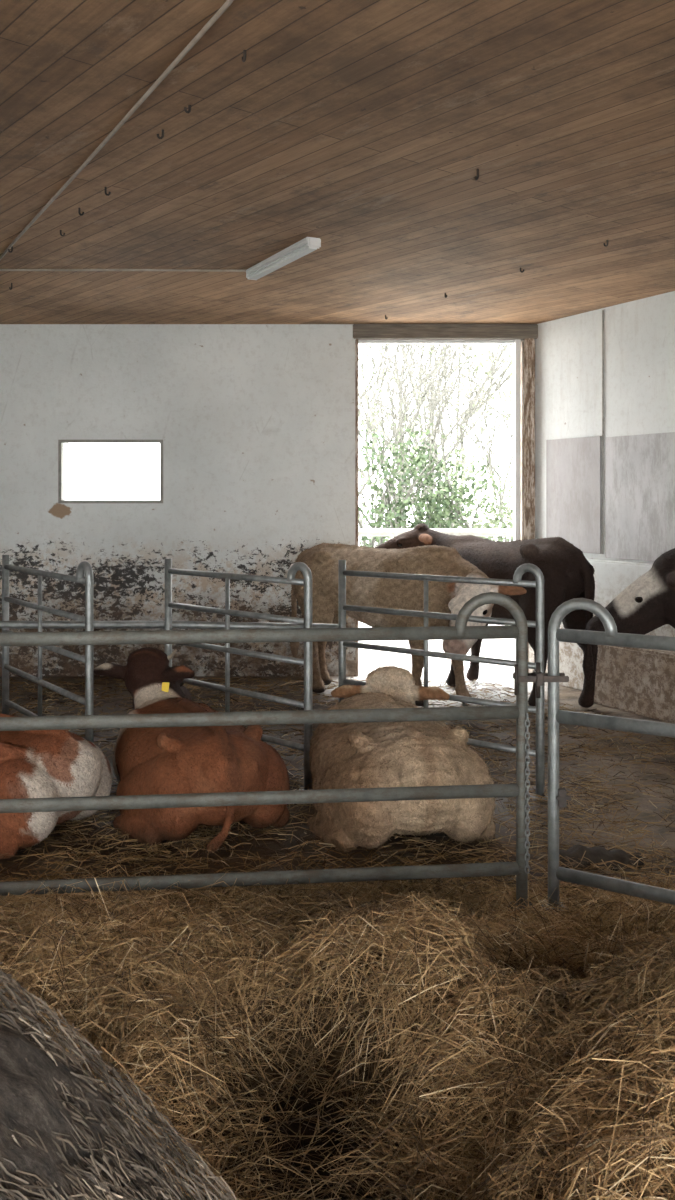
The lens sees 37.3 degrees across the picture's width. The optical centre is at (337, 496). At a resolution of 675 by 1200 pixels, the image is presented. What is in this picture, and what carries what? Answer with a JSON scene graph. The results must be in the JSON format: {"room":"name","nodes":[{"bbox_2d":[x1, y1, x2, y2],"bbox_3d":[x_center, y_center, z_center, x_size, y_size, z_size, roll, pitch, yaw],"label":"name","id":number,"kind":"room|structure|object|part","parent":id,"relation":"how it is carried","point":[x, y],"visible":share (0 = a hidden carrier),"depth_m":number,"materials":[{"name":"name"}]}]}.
{"room":"farm building","nodes":[
{"label":"farm building","id":0,"kind":"room"},
{"bbox_2d":[0,324,354,675],"bbox_3d":[-1.850,0.030,9.350,8.300,3.240,0.300,0,0,0],"label":"wall","id":1,"kind":"structure","parent":0,"point":[255,423],"depth_m":9.20,"materials":[{"name":"white paint"}]},
{"bbox_2d":[58,440,162,502],"bbox_3d":[-2.084,-0.234,9.227,0.962,0.585,0.085,0,0,0],"label":"window","id":2,"kind":"structure","parent":1,"relation":"in","point":[60,442],"depth_m":9.18,"materials":[{"name":"paint"}]},
{"bbox_2d":[355,339,357,675],"bbox_3d":[0.178,0.098,9.336,0.027,3.105,0.288,0,0,0],"label":"room structure","id":3,"kind":"structure","parent":1,"relation":"attached to","point":[356,340],"depth_m":9.19},
{"bbox_2d":[358,339,520,660],"bbox_3d":[0.940,0.098,9.270,1.500,3.105,0.100,0,0,0],"label":"door frame","id":4,"kind":"structure","parent":1,"relation":"in","point":[517,342],"depth_m":9.22,"materials":[{"name":"white plastic"}]},
{"bbox_2d":[353,324,537,341],"bbox_3d":[0.990,-1.522,9.335,1.700,0.135,0.330,0,0,0],"label":"lintel","id":5,"kind":"object","parent":1,"relation":"attached to","point":[360,331],"depth_m":9.17,"materials":[{"name":"brown wood"}]},
{"bbox_2d":[0,0,674,323],"bbox_3d":[1.450,-1.690,3.500,15.500,0.200,12.000,0,0,0],"label":"ceiling","id":6,"kind":"structure","parent":0,"point":[363,128],"depth_m":4.72,"materials":[{"name":"brown wood"}]},
{"bbox_2d":[104,187,110,195],"bbox_3d":[-1.180,-1.569,5.134,0.032,0.043,0.011,0,0,-20],"label":"ceiling hook","id":7,"kind":"object","parent":6,"relation":"attached to","point":[105,188],"visible":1,"depth_m":5.13,"materials":[{"name":"metal"}]},
{"bbox_2d":[0,0,233,259],"bbox_3d":[-1.162,-1.580,4.672,0.046,0.017,5.150,0,0,-28],"label":"conduit","id":8,"kind":"object","parent":6,"relation":"attached to","point":[227,3],"visible":1,"depth_m":4.04,"materials":[{"name":"grey metal"}]},
{"bbox_2d":[0,269,246,271],"bbox_3d":[-2.100,-1.581,6.964,3.000,0.018,0.031,0,0,0],"label":"electrical cable","id":9,"kind":"object","parent":6,"relation":"attached to","point":[194,270],"visible":0.79,"depth_m":6.96,"materials":[{"name":"grey plastic"}]},
{"bbox_2d":[157,129,163,138],"bbox_3d":[-0.767,-1.570,4.329,0.033,0.041,0.010,0,0,-5],"label":"ceiling hook","id":10,"kind":"object","parent":6,"relation":"attached to","point":[162,135],"visible":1,"depth_m":4.33,"materials":[{"name":"metal"}]},
{"bbox_2d":[184,105,190,113],"bbox_3d":[-0.608,-1.573,4.052,0.032,0.035,0.011,0,0,-44],"label":"ceiling hook","id":11,"kind":"object","parent":6,"relation":"attached to","point":[189,106],"visible":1,"depth_m":4.05,"materials":[{"name":"metal"}]},
{"bbox_2d":[242,50,245,61],"bbox_3d":[-0.334,-1.572,3.570,0.011,0.036,0.032,0,0,-21],"label":"ceiling hook","id":12,"kind":"object","parent":6,"relation":"attached to","point":[244,51],"visible":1,"depth_m":3.56,"materials":[{"name":"metal"}]},
{"bbox_2d":[246,237,320,279],"bbox_3d":[-0.370,-1.554,6.560,0.100,0.067,1.024,0,0,-27],"label":"lamp","id":13,"kind":"object","parent":6,"relation":"attached to","point":[307,245],"visible":1,"depth_m":6.45,"materials":[{"name":"white plastic"}]},
{"bbox_2d":[0,671,674,893],"bbox_3d":[1.050,1.750,3.100,14.700,0.200,12.800,0,0,0],"label":"floor","id":14,"kind":"structure","parent":0,"point":[568,695],"depth_m":5.38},
{"bbox_2d":[2,555,93,742],"bbox_3d":[-1.847,1.008,6.280,0.136,1.284,1.659,0,0,-36],"label":"divider","id":15,"kind":"object","parent":14,"relation":"on","point":[83,567],"visible":0.79,"depth_m":6.24,"materials":[{"name":"metal"}]},
{"bbox_3d":[-1.847,1.410,6.280,0.034,0.036,1.523,0,0,-36],"label":"rail","id":16,"kind":"part","parent":15,"relation":"part of","materials":[{"name":"metal"}]},
{"bbox_3d":[-1.847,1.170,6.280,0.034,0.036,1.523,0,0,-36],"label":"rail","id":17,"kind":"part","parent":15,"relation":"part of","materials":[{"name":"metal"}]},
{"bbox_3d":[-1.847,0.930,6.280,0.034,0.036,1.523,0,0,-36],"label":"rail","id":18,"kind":"part","parent":15,"relation":"part of","materials":[{"name":"metal"}]},
{"bbox_3d":[-1.847,0.700,6.280,0.034,0.036,1.523,0,0,-36],"label":"rail","id":19,"kind":"part","parent":15,"relation":"part of","materials":[{"name":"metal"}]},
{"bbox_3d":[-1.847,0.480,6.280,0.034,0.036,1.523,0,0,-36],"label":"rail","id":20,"kind":"part","parent":15,"relation":"part of","materials":[{"name":"metal"}]},
{"bbox_2d":[0,621,337,628],"bbox_3d":[-1.772,0.845,6.593,3.658,0.052,0.166,0,0,3],"label":"crossbar","id":21,"kind":"object","parent":15,"relation":"attached to","point":[3,624],"visible":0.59,"depth_m":6.60,"materials":[{"name":"metal"}]},
{"bbox_2d":[0,962,236,1199],"bbox_3d":[-0.660,0.860,-0.111,1.581,1.581,1.277,0,0,0],"label":"bale","id":22,"kind":"object","parent":14,"relation":"on","point":[63,1136],"visible":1,"depth_m":0.47},
{"bbox_2d":[165,558,311,789],"bbox_3d":[-0.632,1.008,6.050,1.436,1.284,0.137,0,0,44],"label":"divider","id":23,"kind":"object","parent":14,"relation":"on","point":[306,582],"visible":0.75,"depth_m":5.88,"materials":[{"name":"metal"}]},
{"bbox_3d":[-0.632,0.700,6.050,1.298,0.036,0.034,0,0,44],"label":"rail","id":24,"kind":"part","parent":23,"relation":"part of","materials":[{"name":"metal"}]},
{"bbox_3d":[-0.632,0.480,6.050,1.298,0.036,0.034,0,0,44],"label":"rail","id":25,"kind":"part","parent":23,"relation":"part of","materials":[{"name":"metal"}]},
{"bbox_3d":[-0.632,0.930,6.050,1.298,0.036,0.034,0,0,44],"label":"rail","id":26,"kind":"part","parent":23,"relation":"part of","materials":[{"name":"metal"}]},
{"bbox_3d":[-0.632,1.170,6.050,1.298,0.036,0.034,0,0,44],"label":"rail","id":27,"kind":"part","parent":23,"relation":"part of","materials":[{"name":"metal"}]},
{"bbox_3d":[-0.632,1.410,6.050,1.298,0.036,0.034,0,0,44],"label":"rail","id":28,"kind":"part","parent":23,"relation":"part of","materials":[{"name":"metal"}]},
{"bbox_2d":[0,592,533,915],"bbox_3d":[-0.783,1.014,3.821,3.160,1.273,0.109,0,0,-6],"label":"fence panel","id":29,"kind":"object","parent":14,"relation":"on","point":[519,631],"visible":0.94,"depth_m":3.87,"materials":[{"name":"metal"}]},
{"bbox_3d":[-0.783,1.477,3.821,3.051,0.053,0.033,0,0,-6],"label":"rail","id":30,"kind":"part","parent":29,"relation":"part of","materials":[{"name":"metal"}]},
{"bbox_3d":[-0.783,1.166,3.821,3.051,0.053,0.033,0,0,-6],"label":"rail","id":31,"kind":"part","parent":29,"relation":"part of","materials":[{"name":"metal"}]},
{"bbox_3d":[-0.783,0.856,3.821,3.051,0.053,0.033,0,0,-6],"label":"rail","id":32,"kind":"part","parent":29,"relation":"part of","materials":[{"name":"metal"}]},
{"bbox_3d":[-0.783,0.537,3.821,3.051,0.053,0.033,0,0,-6],"label":"rail","id":33,"kind":"part","parent":29,"relation":"part of","materials":[{"name":"metal"}]},
{"bbox_3d":[0.734,1.639,3.980,0.100,0.022,0.100,0,0,0],"label":"foot plate","id":34,"kind":"part","parent":29,"relation":"part of","materials":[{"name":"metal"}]},
{"bbox_2d":[525,713,529,873],"bbox_3d":[0.750,1.170,3.950,0.017,0.635,0.017,0,0,-45],"label":"chain","id":35,"kind":"object","parent":29,"relation":"hanging from","point":[527,717],"visible":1,"depth_m":3.95,"materials":[{"name":"metal"}]},
{"bbox_2d":[0,852,674,1199],"bbox_3d":[0.000,1.429,2.034,6.400,0.573,4.469,0,0,0],"label":"heap","id":36,"kind":"object","parent":14,"relation":"on","point":[416,1045],"visible":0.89,"depth_m":2.75,"materials":[{"name":"brown plant"}]},
{"bbox_2d":[0,737,674,907],"bbox_3d":[-0.547,1.616,5.297,4.276,0.124,2.783,0,0,0],"label":"bedding","id":37,"kind":"object","parent":14,"relation":"on","point":[194,839],"visible":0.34,"depth_m":4.58,"materials":[{"name":"brown plant"}]},
{"bbox_2d":[0,714,112,859],"bbox_3d":[-2.032,1.254,5.066,1.899,0.786,0.878,0,0,20],"label":"cow","id":38,"kind":"object","parent":37,"relation":"on","point":[33,763],"visible":0.8,"depth_m":4.64},
{"bbox_2d":[94,647,289,852],"bbox_3d":[-0.897,1.265,5.431,0.889,0.765,1.904,0,0,-30],"label":"cow","id":39,"kind":"object","parent":37,"relation":"on","point":[196,759],"visible":0.81,"depth_m":4.77},
{"bbox_2d":[306,665,496,852],"bbox_3d":[0.237,1.317,5.364,0.960,0.674,1.970,0,0,-11],"label":"cow","id":40,"kind":"object","parent":37,"relation":"on","point":[407,753],"visible":0.82,"depth_m":4.60},
{"bbox_2d":[0,675,674,758],"bbox_3d":[-0.316,1.630,7.655,5.514,0.097,2.860,0,0,0],"label":"litter","id":41,"kind":"object","parent":14,"relation":"on","point":[568,731],"visible":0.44,"depth_m":7.79,"materials":[{"name":"brown plant"}]},
{"bbox_2d":[374,523,597,707],"bbox_3d":[1.238,0.942,8.509,0.701,1.406,2.440,0,0,-40],"label":"cow","id":42,"kind":"object","parent":41,"relation":"on","point":[568,575],"visible":0.5,"depth_m":7.76},
{"bbox_2d":[289,542,526,705],"bbox_3d":[0.472,1.012,8.094,0.778,1.267,2.190,0,0,-44],"label":"cow","id":43,"kind":"object","parent":14,"relation":"on","point":[322,559],"visible":0.65,"depth_m":7.94},
{"bbox_2d":[338,560,547,800],"bbox_3d":[0.570,1.008,5.915,1.524,1.283,0.137,0,0,39],"label":"divider","id":44,"kind":"object","parent":14,"relation":"on","point":[517,580],"visible":0.8,"depth_m":5.75,"materials":[{"name":"metal"}]},
{"bbox_3d":[0.570,1.170,5.915,1.387,0.036,0.034,0,0,39],"label":"rail","id":45,"kind":"part","parent":44,"relation":"part of","materials":[{"name":"metal"}]},
{"bbox_3d":[0.570,0.930,5.915,1.387,0.036,0.034,0,0,39],"label":"rail","id":46,"kind":"part","parent":44,"relation":"part of","materials":[{"name":"metal"}]},
{"bbox_3d":[0.570,0.700,5.915,1.387,0.036,0.034,0,0,39],"label":"rail","id":47,"kind":"part","parent":44,"relation":"part of","materials":[{"name":"metal"}]},
{"bbox_3d":[0.570,0.480,5.915,1.387,0.036,0.034,0,0,39],"label":"rail","id":48,"kind":"part","parent":44,"relation":"part of","materials":[{"name":"metal"}]},
{"bbox_3d":[0.570,1.410,5.915,1.387,0.036,0.034,0,0,39],"label":"rail","id":49,"kind":"part","parent":44,"relation":"part of","materials":[{"name":"metal"}]},
{"bbox_3d":[1.110,1.644,5.480,0.100,0.012,0.100,0,0,0],"label":"foot plate","id":50,"kind":"part","parent":44,"relation":"part of","materials":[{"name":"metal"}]},
{"bbox_2d":[475,742,674,905],"bbox_3d":[1.753,1.635,5.300,1.817,0.069,2.708,0,0,0],"label":"litter","id":51,"kind":"object","parent":14,"relation":"on","point":[652,746],"visible":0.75,"depth_m":5.58,"materials":[{"name":"brown plant"}]},
{"bbox_2d":[546,844,644,870],"bbox_3d":[1.160,1.612,4.512,0.446,0.076,0.204,0,0,0],"label":"clump","id":52,"kind":"object","parent":14,"relation":"on","point":[594,854],"visible":0.7,"depth_m":4.46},
{"bbox_2d":[540,598,674,913],"bbox_3d":[1.657,1.024,3.485,2.025,1.253,0.134,0,0,33],"label":"gate","id":53,"kind":"object","parent":14,"relation":"on","point":[557,797],"visible":0.96,"depth_m":3.93,"materials":[{"name":"metal"}]},
{"bbox_2d":[513,662,568,697],"bbox_3d":[0.806,0.730,3.981,0.218,0.140,0.098,0,0,0],"label":"coupling","id":54,"kind":"object","parent":53,"relation":"attached to","point":[536,676],"visible":1,"depth_m":3.95,"materials":[{"name":"metal"}]},
{"bbox_3d":[0.864,1.639,4.000,0.100,0.022,0.100,0,0,0],"label":"foot plate","id":55,"kind":"part","parent":53,"relation":"part of","materials":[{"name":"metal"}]},
{"bbox_3d":[1.657,1.500,3.485,1.891,0.053,0.033,0,0,33],"label":"rail","id":56,"kind":"part","parent":53,"relation":"part of","materials":[{"name":"metal"}]},
{"bbox_3d":[1.657,0.875,3.485,1.891,0.053,0.033,0,0,33],"label":"rail","id":57,"kind":"part","parent":53,"relation":"part of","materials":[{"name":"metal"}]},
{"bbox_3d":[1.657,0.550,3.485,1.891,0.053,0.033,0,0,33],"label":"rail","id":58,"kind":"part","parent":53,"relation":"part of","materials":[{"name":"metal"}]},
{"bbox_2d":[587,548,674,634],"bbox_3d":[2.709,0.970,6.270,0.822,1.347,2.329,0,0,-38],"label":"cow","id":59,"kind":"object","parent":14,"relation":"on","point":[647,604],"visible":0.87,"depth_m":6.74},
{"bbox_2d":[593,645,674,723],"bbox_3d":[2.455,1.400,7.491,0.260,0.500,1.490,0,0,-27],"label":"wall","id":60,"kind":"structure","parent":14,"relation":"on","point":[640,681],"depth_m":7.57,"materials":[{"name":"beige stone"}]},
{"bbox_2d":[513,291,674,670],"bbox_3d":[4.916,0.030,3.563,0.300,3.240,13.550,0,0,-27],"label":"wall","id":61,"kind":"structure","parent":0,"point":[639,335],"depth_m":8.44,"materials":[{"name":"white paint"}]},
{"bbox_2d":[521,339,534,672],"bbox_3d":[1.765,0.098,9.325,0.100,3.105,0.310,0,0,0],"label":"room structure","id":62,"kind":"structure","parent":61,"relation":"attached to","point":[527,345],"depth_m":9.17},
{"bbox_2d":[546,436,601,553],"bbox_3d":[2.058,-0.018,8.738,0.017,0.995,0.710,0,0,-27],"label":"wall panel","id":63,"kind":"object","parent":61,"relation":"attached to","point":[573,465],"visible":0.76,"depth_m":8.71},
{"bbox_2d":[529,559,674,689],"bbox_3d":[4.313,1.090,4.292,0.102,1.120,11.000,0,0,-27],"label":"room structure","id":64,"kind":"structure","parent":61,"relation":"attached to","point":[611,578],"depth_m":8.28},
{"bbox_2d":[602,310,603,553],"bbox_3d":[2.232,-0.545,8.410,0.012,2.050,0.008,0,0,-27],"label":"room structure","id":65,"kind":"structure","parent":61,"relation":"attached to","point":[602,310],"depth_m":8.41,"materials":[{"name":"paint"}]},
{"bbox_2d":[606,432,674,561],"bbox_3d":[2.701,0.005,7.495,0.016,1.010,1.970,0,0,-27],"label":"wall panel","id":66,"kind":"object","parent":61,"relation":"attached to","point":[640,469],"visible":1,"depth_m":8.01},
{"label":"outside","id":67,"kind":"structure","parent":0,"visible":0},
{"bbox_2d":[358,525,512,670],"bbox_3d":[0.000,1.785,34.750,60.000,0.230,50.500,0,0,0],"label":"ground","id":68,"kind":"structure","parent":67,"point":[368,660],"depth_m":10.54,"materials":[{"name":"concrete"}]},
{"bbox_2d":[358,344,509,546],"bbox_3d":[0.453,-0.832,12.697,3.507,5.087,4.114,0,0,12],"label":"shrub","id":69,"kind":"object","parent":68,"relation":"on","point":[394,413],"visible":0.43,"depth_m":12.97,"materials":[{"name":"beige plant"}]},
{"bbox_2d":[358,422,512,547],"bbox_3d":[1.139,0.361,12.599,2.650,2.587,1.763,0,0,0],"label":"bush","id":70,"kind":"object","parent":68,"relation":"on","point":[434,514],"visible":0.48,"depth_m":12.40,"materials":[{"name":"green plant"}]},
{"bbox_3d":[0.723,0.714,12.551,0.426,1.881,0.054,0,0,-5],"label":"stem","id":71,"kind":"part","parent":70,"relation":"part of","materials":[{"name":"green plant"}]},
{"bbox_3d":[0.773,0.713,12.501,0.366,1.880,0.058,0,0,-13],"label":"stem","id":72,"kind":"part","parent":70,"relation":"part of","materials":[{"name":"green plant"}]},
{"bbox_3d":[0.818,0.713,12.724,0.313,1.879,0.059,0,0,21],"label":"stem","id":73,"kind":"part","parent":70,"relation":"part of","materials":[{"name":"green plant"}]},
{"bbox_2d":[358,344,512,524],"bbox_3d":[1.286,-1.197,15.031,5.666,5.814,4.431,0,0,-17],"label":"shrub","id":74,"kind":"object","parent":68,"relation":"on","point":[407,345],"visible":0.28,"depth_m":15.28,"materials":[{"name":"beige plant"}]},
{"bbox_2d":[358,344,512,541],"bbox_3d":[3.143,-1.329,14.043,4.216,6.087,7.260,0,0,-43],"label":"shrub","id":75,"kind":"object","parent":68,"relation":"on","point":[482,446],"visible":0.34,"depth_m":14.61,"materials":[{"name":"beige plant"}]},
{"bbox_2d":[358,344,512,528],"bbox_3d":[2.588,-0.647,12.089,4.542,4.721,5.499,0,0,-3],"label":"shrub","id":76,"kind":"object","parent":68,"relation":"on","point":[405,368],"visible":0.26,"depth_m":12.64,"materials":[{"name":"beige plant"}]},
{"bbox_2d":[358,344,512,527],"bbox_3d":[1.407,-2.088,16.581,4.665,7.599,6.851,0,0,10],"label":"shrub","id":77,"kind":"object","parent":68,"relation":"on","point":[410,345],"visible":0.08,"depth_m":17.33,"materials":[{"name":"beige plant"}]},
{"bbox_2d":[358,344,512,545],"bbox_3d":[-0.262,-2.046,18.058,8.355,7.526,5.381,0,0,-16],"label":"shrub","id":78,"kind":"object","parent":68,"relation":"on","point":[373,349],"visible":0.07,"depth_m":18.00,"materials":[{"name":"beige plant"}]},
{"bbox_2d":[358,528,512,535],"bbox_3d":[0.952,0.985,10.750,4.905,1.370,0.225,0,0,2],"label":"fence","id":79,"kind":"object","parent":68,"relation":"on","point":[361,531],"visible":0.02,"depth_m":10.70,"materials":[{"name":"paint"}]},
{"bbox_2d":[358,344,512,527],"bbox_3d":[2.660,-3.242,20.596,7.564,9.929,8.967,0,0,-27],"label":"shrub","id":80,"kind":"object","parent":68,"relation":"on","point":[502,374],"visible":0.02,"depth_m":21.16,"materials":[{"name":"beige plant"}]},
{"bbox_2d":[358,344,512,540],"bbox_3d":[1.895,-0.724,15.363,3.972,4.174,2.726,0,0,0],"label":"foliage","id":81,"kind":"object","parent":68,"relation":"on","point":[392,346],"visible":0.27,"depth_m":15.35,"materials":[{"name":"green plant"}]},
{"bbox_3d":[1.742,0.001,15.737,0.057,2.705,0.439,0,0,-42],"label":"stem","id":82,"kind":"part","parent":81,"relation":"part of","materials":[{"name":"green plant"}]},
{"bbox_2d":[358,344,512,542],"bbox_3d":[1.992,-2.039,18.889,5.919,6.634,3.180,0,0,0],"label":"foliage","id":83,"kind":"object","parent":68,"relation":"on","point":[458,356],"visible":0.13,"depth_m":18.91,"materials":[{"name":"green plant"}]},
{"bbox_3d":[2.249,-0.999,18.712,0.058,4.503,0.443,0,0,-13],"label":"stem","id":84,"kind":"part","parent":83,"relation":"part of","materials":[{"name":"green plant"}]},
{"bbox_2d":[439,445,512,541],"bbox_3d":[2.323,0.484,13.206,2.548,2.369,1.520,0,0,0],"label":"bush","id":85,"kind":"object","parent":68,"relation":"on","point":[496,519],"visible":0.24,"depth_m":13.39,"materials":[{"name":"green plant"}]},
{"bbox_2d":[451,344,512,430],"bbox_3d":[4.043,-2.290,19.801,6.699,8.030,6.336,0,0,-30],"label":"shrub","id":86,"kind":"object","parent":68,"relation":"on","point":[483,367],"visible":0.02,"depth_m":19.93,"materials":[{"name":"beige plant"}]}
]}

